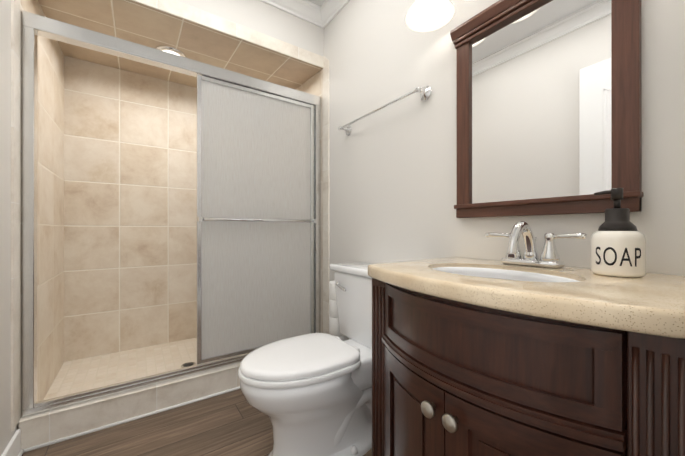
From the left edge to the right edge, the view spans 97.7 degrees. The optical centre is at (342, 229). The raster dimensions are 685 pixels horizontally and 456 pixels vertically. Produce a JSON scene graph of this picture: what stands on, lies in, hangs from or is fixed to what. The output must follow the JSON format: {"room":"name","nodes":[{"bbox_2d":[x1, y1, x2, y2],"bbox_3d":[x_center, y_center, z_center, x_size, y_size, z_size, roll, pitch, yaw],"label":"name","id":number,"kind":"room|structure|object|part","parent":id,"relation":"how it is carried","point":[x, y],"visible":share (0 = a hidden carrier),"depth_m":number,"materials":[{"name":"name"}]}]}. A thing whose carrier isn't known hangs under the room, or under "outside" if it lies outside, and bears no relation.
{"room":"bathroom","nodes":[
{"label":"bathroom","id":0,"kind":"room"},
{"bbox_2d":[0,0,16,455],"bbox_3d":[-1.026,-0.279,0.673,0.100,2.440,3.450,0,0,-35],"label":"wall","id":1,"kind":"structure","parent":0,"point":[6,434],"depth_m":1.15,"materials":[{"name":"white paint"}]},
{"bbox_2d":[1,429,20,455],"bbox_3d":[-0.851,0.889,0.517,0.014,0.105,1.796,0,0,-35],"label":"baseboard","id":2,"kind":"structure","parent":1,"relation":"attached to","point":[13,448],"depth_m":1.20,"materials":[{"name":"white wood"}]},
{"bbox_2d":[11,0,19,430],"bbox_3d":[-1.343,-0.203,1.229,0.008,2.020,0.075,0,0,-35],"label":"trim","id":3,"kind":"structure","parent":1,"relation":"attached to","point":[15,177],"depth_m":1.22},
{"bbox_2d":[22,10,37,409],"bbox_3d":[-1.376,-0.069,1.318,0.038,1.749,0.054,0,0,-35],"label":"jamb","id":4,"kind":"object","parent":1,"relation":"attached to","point":[29,217],"visible":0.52,"depth_m":1.30,"materials":[{"name":"silver metal"}]},
{"bbox_2d":[17,0,63,428],"bbox_3d":[-1.634,-0.125,1.650,0.006,2.134,0.950,0,0,-35],"label":"shower wall tile","id":5,"kind":"structure","parent":1,"relation":"attached to","point":[50,208],"depth_m":1.68,"materials":[{"name":"beige tile"}]},
{"bbox_2d":[22,11,320,105],"bbox_3d":[-0.781,-0.909,1.728,1.484,0.068,0.062,0,0,-35],"label":"rail","id":6,"kind":"object","parent":1,"relation":"attached to","point":[50,28],"visible":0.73,"depth_m":1.54,"materials":[{"name":"silver metal"}]},
{"bbox_2d":[64,56,196,361],"bbox_3d":[-1.316,-0.277,2.506,1.500,2.440,0.100,0,0,-35],"label":"wall","id":7,"kind":"structure","parent":0,"point":[130,210],"depth_m":2.24,"materials":[{"name":"tile"}]},
{"bbox_2d":[22,389,371,455],"bbox_3d":[-0.070,0.966,0.693,1.700,0.050,2.400,0,0,-35],"label":"floor","id":8,"kind":"structure","parent":0,"point":[234,423],"depth_m":1.37,"materials":[{"name":"brown wood"}]},
{"bbox_2d":[44,338,201,399],"bbox_3d":[-1.050,0.950,2.118,1.500,0.085,0.840,0,0,-35],"label":"pan","id":9,"kind":"object","parent":8,"relation":"on","point":[76,376],"visible":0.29,"depth_m":1.98,"materials":[{"name":"tile"}]},
{"bbox_2d":[17,367,239,448],"bbox_3d":[-0.781,0.878,1.727,1.500,0.127,0.110,0,0,-35],"label":"shower curb","id":10,"kind":"object","parent":8,"relation":"on","point":[39,431],"visible":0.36,"depth_m":1.46,"materials":[{"name":"tile"}]},
{"bbox_2d":[19,363,240,422],"bbox_3d":[-0.780,0.811,1.726,1.500,0.008,0.120,0,0,-35],"label":"cap","id":11,"kind":"object","parent":10,"relation":"on","point":[87,403],"visible":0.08,"depth_m":1.46,"materials":[{"name":"tile"}]},
{"bbox_2d":[22,352,250,416],"bbox_3d":[-0.781,0.784,1.727,1.484,0.044,0.062,0,0,-35],"label":"rail","id":12,"kind":"object","parent":11,"relation":"on","point":[40,409],"depth_m":1.49,"materials":[{"name":"silver metal"}]},
{"bbox_3d":[-0.767,0.769,1.705,1.406,0.015,0.010,0,0,-35],"label":"sill lip of the shower door frame","id":13,"kind":"part","parent":12,"relation":"part of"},
{"bbox_2d":[23,386,240,452],"bbox_3d":[-0.748,0.938,1.680,1.500,0.016,0.016,0,0,-35],"label":"trim","id":14,"kind":"structure","parent":10,"relation":"attached to","point":[115,424],"depth_m":1.45,"materials":[{"name":"white"}]},
{"bbox_2d":[238,262,372,455],"bbox_3d":[-0.063,0.563,1.316,0.767,0.757,0.516,0,0,-35],"label":"toilet","id":15,"kind":"object","parent":8,"relation":"on","point":[310,394],"visible":0.81,"depth_m":1.18,"materials":[{"name":"white ceramic"}]},
{"bbox_3d":[-0.185,0.543,1.233,0.472,0.021,0.380,0,0,-35],"label":"seat","id":16,"kind":"part","parent":15,"relation":"part of","materials":[{"name":"white plastic"}]},
{"bbox_3d":[-0.183,0.516,1.234,0.460,0.030,0.360,0,0,-35],"label":"seat lid","id":17,"kind":"part","parent":15,"relation":"part of","materials":[{"name":"white plastic"}]},
{"bbox_3d":[-0.008,0.294,1.518,0.023,0.026,0.103,0,0,-35],"label":"tank lever","id":18,"kind":"part","parent":15,"relation":"part of","materials":[{"name":"silver metal"}]},
{"bbox_3d":[0.162,0.202,1.471,0.220,0.035,0.516,0,0,-35],"label":"tank lid","id":19,"kind":"part","parent":15,"relation":"part of","materials":[{"name":"white ceramic"}]},
{"bbox_3d":[0.165,0.393,1.473,0.198,0.347,0.487,0,0,-35],"label":"tank","id":20,"kind":"part","parent":15,"relation":"part of","materials":[{"name":"white ceramic"}]},
{"bbox_2d":[329,280,348,340],"bbox_3d":[-0.021,0.592,1.788,0.150,0.699,0.150,0,0,-35],"label":"stand","id":21,"kind":"object","parent":8,"relation":"on","point":[333,323],"visible":0.17,"depth_m":1.74,"materials":[{"name":"silver metal"}]},
{"bbox_2d":[368,221,684,455],"bbox_3d":[0.429,0.458,0.791,0.563,0.967,0.706,0,0,-35],"label":"bathroom vanity","id":22,"kind":"object","parent":8,"relation":"on","point":[514,351],"visible":1,"depth_m":0.56,"materials":[{"name":"brown wood"}]},
{"bbox_3d":[0.186,0.581,0.790,0.082,0.460,0.270,0,0,-35],"label":"door panel","id":23,"kind":"part","parent":22,"relation":"part of","materials":[{"name":"brown wood"}]},
{"bbox_3d":[0.178,0.377,0.784,0.084,0.052,0.270,0,0,-35],"label":"door rail","id":24,"kind":"part","parent":22,"relation":"part of","materials":[{"name":"brown wood"}]},
{"bbox_3d":[0.193,0.396,0.663,0.030,0.035,0.035,0,0,-35],"label":"knob","id":25,"kind":"part","parent":22,"relation":"part of","materials":[{"name":"silver metal"}]},
{"bbox_3d":[0.225,0.396,0.617,0.030,0.035,0.035,0,0,-35],"label":"knob","id":26,"kind":"part","parent":22,"relation":"part of","materials":[{"name":"silver metal"}]},
{"bbox_3d":[0.258,0.178,0.673,0.083,0.030,0.542,0,0,-35],"label":"apron rail","id":27,"kind":"part","parent":22,"relation":"part of","materials":[{"name":"brown wood"}]},
{"bbox_3d":[0.258,0.301,0.673,0.083,0.030,0.542,0,0,-35],"label":"apron rail","id":28,"kind":"part","parent":22,"relation":"part of","materials":[{"name":"brown wood"}]},
{"bbox_3d":[0.260,0.332,0.675,0.100,0.026,0.548,0,0,-35],"label":"rail","id":29,"kind":"part","parent":22,"relation":"part of","materials":[{"name":"brown wood"}]},
{"bbox_3d":[0.266,0.240,0.679,0.083,0.153,0.542,0,0,-35],"label":"apron panel","id":30,"kind":"part","parent":22,"relation":"part of","materials":[{"name":"brown wood"}]},
{"bbox_2d":[368,257,684,338],"bbox_3d":[0.439,0.131,0.798,0.538,0.040,0.706,0,0,-35],"label":"countertop","id":31,"kind":"structure","parent":22,"relation":"on","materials":[{"name":"beige stone"}]},
{"bbox_2d":[432,267,578,281],"bbox_3d":[0.414,0.193,0.811,0.288,0.140,0.400,0,0,-35],"label":"sink","id":32,"kind":"object","parent":31,"relation":"in","point":[503,274],"depth_m":0.88,"materials":[{"name":"white ceramic"}]},
{"bbox_2d":[485,221,586,267],"bbox_3d":[0.543,0.043,0.900,0.163,0.137,0.287,0,0,-35],"label":"faucet","id":33,"kind":"object","parent":31,"relation":"on","point":[549,257],"depth_m":0.89,"materials":[{"name":"silver metal"}]},
{"bbox_2d":[591,188,645,277],"bbox_3d":[0.671,0.005,0.731,0.101,0.211,0.100,0,0,-35],"label":"soap dispenser","id":34,"kind":"object","parent":31,"relation":"on","point":[618,243],"visible":1,"depth_m":0.70,"materials":[{"name":"white ceramic"}]},
{"bbox_3d":[0.671,-0.065,0.732,0.013,0.030,0.013,0,0,-35],"label":"stem","id":35,"kind":"part","parent":34,"relation":"part of","materials":[{"name":"black plastic"}]},
{"bbox_2d":[591,231,645,277],"bbox_3d":[0.671,0.056,0.732,0.100,0.108,0.100,0,0,-35],"label":"bottle","id":36,"kind":"object","parent":34,"relation":"on","point":[613,253],"depth_m":0.69,"materials":[{"name":"white ceramic"}]},
{"bbox_3d":[0.333,0.377,0.560,0.084,0.052,0.270,0,0,-35],"label":"door rail","id":37,"kind":"part","parent":22,"relation":"part of","materials":[{"name":"brown wood"}]},
{"bbox_3d":[0.341,0.581,0.565,0.082,0.460,0.270,0,0,-35],"label":"door panel","id":38,"kind":"part","parent":22,"relation":"part of","materials":[{"name":"brown wood"}]},
{"bbox_2d":[176,0,323,55],"bbox_3d":[-1.019,-1.318,2.074,1.500,0.360,0.950,0,0,-35],"label":"wall","id":39,"kind":"structure","parent":0,"point":[267,19],"depth_m":1.88,"materials":[{"name":"white paint"}]},
{"bbox_2d":[38,0,322,88],"bbox_3d":[-1.019,-1.162,2.074,1.500,0.061,0.950,0,0,-35],"label":"tile","id":40,"kind":"structure","parent":39,"relation":"attached to","point":[137,23],"depth_m":1.84,"materials":[{"name":"beige tile"}]},
{"bbox_2d":[155,46,185,57],"bbox_3d":[-1.128,-1.152,1.969,0.176,0.016,0.176,0,0,-35],"label":"shower ceiling light","id":41,"kind":"object","parent":40,"relation":"attached to","point":[177,51],"visible":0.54,"depth_m":1.91,"materials":[{"name":"white glass"}]},
{"bbox_2d":[132,0,322,67],"bbox_3d":[-0.747,-1.173,1.680,1.500,0.081,0.008,0,0,-35],"label":"trim","id":42,"kind":"structure","parent":39,"relation":"attached to","point":[195,15],"depth_m":1.74,"materials":[{"name":"white paint"}]},
{"bbox_2d":[260,0,323,28],"bbox_3d":[-0.730,-1.456,1.654,1.500,0.085,0.070,0,0,-35],"label":"crown molding","id":43,"kind":"structure","parent":39,"relation":"attached to","point":[308,11],"depth_m":1.97,"materials":[{"name":"white wood"}]},
{"bbox_2d":[308,0,324,5],"bbox_3d":[-0.367,-1.528,1.127,1.700,0.060,3.450,0,0,-35],"label":"ceiling","id":44,"kind":"structure","parent":0,"point":[319,2],"depth_m":1.97,"materials":[{"name":"white paint"}]},
{"bbox_2d":[324,0,684,281],"bbox_3d":[0.292,-0.278,1.579,0.100,2.440,3.450,0,0,-35],"label":"wall","id":45,"kind":"structure","parent":0,"point":[392,182],"depth_m":1.36,"materials":[{"name":"white paint"}]},
{"bbox_2d":[202,80,309,358],"bbox_3d":[-0.516,-0.056,1.910,0.717,1.590,0.031,0,0,-35],"label":"shower door","id":46,"kind":"structure","parent":45,"relation":"attached to","point":[255,275],"depth_m":1.86,"materials":[{"name":"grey glass"}]},
{"bbox_2d":[197,74,202,364],"bbox_3d":[-0.798,-0.056,1.673,0.024,1.630,0.060,0,0,-35],"label":"stile","id":47,"kind":"object","parent":46,"relation":"attached to","point":[199,224],"depth_m":1.68,"materials":[{"name":"silver metal"}]},
{"bbox_3d":[-0.793,-0.058,1.666,0.022,0.028,0.043,0,0,-35],"label":"outer bar bracket of the shower door frame","id":48,"kind":"part","parent":47,"relation":"part of","materials":[{"name":"silver metal"}]},
{"bbox_2d":[203,217,313,222],"bbox_3d":[-0.491,-0.058,1.863,0.721,0.020,0.020,0,0,-35],"label":"towel bar","id":49,"kind":"object","parent":47,"relation":"attached to","point":[253,219],"visible":0.87,"depth_m":1.82,"materials":[{"name":"silver metal"}]},
{"bbox_2d":[202,345,263,363],"bbox_3d":[-0.513,0.747,1.894,0.697,0.024,0.018,0,0,-35],"label":"rail","id":50,"kind":"object","parent":46,"relation":"attached to","point":[223,356],"visible":0.42,"depth_m":1.77,"materials":[{"name":"silver metal"}]},
{"bbox_2d":[202,76,310,107],"bbox_3d":[-0.513,-0.859,1.895,0.697,0.024,0.018,0,0,-35],"label":"rail","id":51,"kind":"object","parent":46,"relation":"attached to","point":[227,84],"visible":1,"depth_m":1.86,"materials":[{"name":"silver metal"}]},
{"bbox_2d":[310,105,313,332],"bbox_3d":[-0.216,-0.056,2.099,0.024,1.630,0.018,0,0,-35],"label":"stile","id":52,"kind":"object","parent":46,"relation":"attached to","point":[312,217],"visible":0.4,"depth_m":2.09,"materials":[{"name":"silver metal"}]},
{"bbox_2d":[295,69,322,332],"bbox_3d":[-0.403,-0.124,2.497,0.006,2.134,0.950,0,0,-35],"label":"shower wall tile","id":53,"kind":"structure","parent":45,"relation":"attached to","point":[313,85],"depth_m":2.12,"materials":[{"name":"beige tile"}]},
{"bbox_2d":[314,105,320,332],"bbox_3d":[-0.186,-0.068,2.136,0.040,1.749,0.054,0,0,-35],"label":"jamb","id":54,"kind":"object","parent":45,"relation":"attached to","point":[317,216],"visible":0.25,"depth_m":2.12,"materials":[{"name":"silver metal"}]},
{"bbox_2d":[323,56,328,333],"bbox_3d":[-0.114,-0.203,2.074,0.008,2.020,0.075,0,0,-35],"label":"trim","id":55,"kind":"structure","parent":45,"relation":"attached to","point":[325,195],"depth_m":2.07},
{"bbox_2d":[320,0,349,27],"bbox_3d":[0.350,-1.456,1.347,0.070,0.085,1.800,0,0,-35],"label":"crown molding","id":56,"kind":"structure","parent":45,"relation":"attached to","point":[330,10],"depth_m":1.97,"materials":[{"name":"white wood"}]},
{"bbox_2d":[337,85,431,135],"bbox_3d":[0.179,-0.618,1.590,0.072,0.068,0.673,0,0,-35],"label":"towel bar","id":57,"kind":"object","parent":45,"relation":"attached to","point":[425,92],"visible":1,"depth_m":1.43,"materials":[{"name":"silver metal"}]},
{"bbox_3d":[0.160,-0.618,1.577,0.014,0.014,0.629,0,0,-35],"label":"rail","id":58,"kind":"part","parent":57,"relation":"part of","materials":[{"name":"silver metal"}]},
{"bbox_2d":[405,0,473,31],"bbox_3d":[0.540,-0.993,0.930,0.224,0.301,0.834,0,0,-35],"label":"sconce","id":59,"kind":"object","parent":45,"relation":"attached to","point":[426,15],"visible":1,"depth_m":1.23,"materials":[{"name":"white glass"}]},
{"bbox_3d":[0.345,-0.926,1.185,0.054,0.085,0.054,0,0,-35],"label":"bulb","id":60,"kind":"part","parent":59,"relation":"part of","materials":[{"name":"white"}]},
{"bbox_2d":[450,0,643,217],"bbox_3d":[0.608,-0.420,0.985,0.050,0.747,0.552,0,0,-35],"label":"mirror","id":61,"kind":"object","parent":45,"relation":"attached to","point":[549,107],"visible":0.94,"depth_m":0.94,"materials":[{"name":"brown wood"}]},
{"bbox_3d":[0.608,-0.775,0.985,0.050,0.036,0.552,0,0,-35],"label":"frame crown","id":62,"kind":"part","parent":61,"relation":"part of","materials":[{"name":"brown wood"}]},
{"bbox_3d":[0.613,-0.750,0.988,0.038,0.012,0.544,0,0,-35],"label":"frame crown","id":63,"kind":"part","parent":61,"relation":"part of","materials":[{"name":"brown wood"}]},
{"bbox_3d":[0.618,-0.760,0.992,0.026,0.066,0.532,0,0,-35],"label":"frame rail","id":64,"kind":"part","parent":61,"relation":"part of","materials":[{"name":"brown wood"}]},
{"bbox_3d":[0.615,-0.734,0.990,0.032,0.012,0.538,0,0,-35],"label":"frame crown","id":65,"kind":"part","parent":61,"relation":"part of","materials":[{"name":"brown wood"}]},
{"bbox_3d":[0.620,-0.412,0.993,0.004,0.639,0.430,0,0,-35],"label":"glass","id":66,"kind":"part","parent":61,"relation":"part of","materials":[{"name":"white"}]},
{"bbox_3d":[0.618,-0.071,0.991,0.026,0.050,0.532,0,0,-35],"label":"frame rail","id":67,"kind":"part","parent":61,"relation":"part of","materials":[{"name":"brown wood"}]},
{"bbox_3d":[-1.029,0.905,1.999,0.088,0.005,0.088,0,0,-35],"label":"floor drain","id":68,"kind":"object","parent":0,"visible":0},
{"bbox_2d":[183,362,193,366],"bbox_3d":[-1.029,0.904,1.999,0.064,0.006,0.064,0,0,-35],"label":"floor drain","id":69,"kind":"object","parent":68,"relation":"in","point":[188,364],"visible":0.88,"depth_m":2.00,"materials":[{"name":"grey metal"}]}
]}

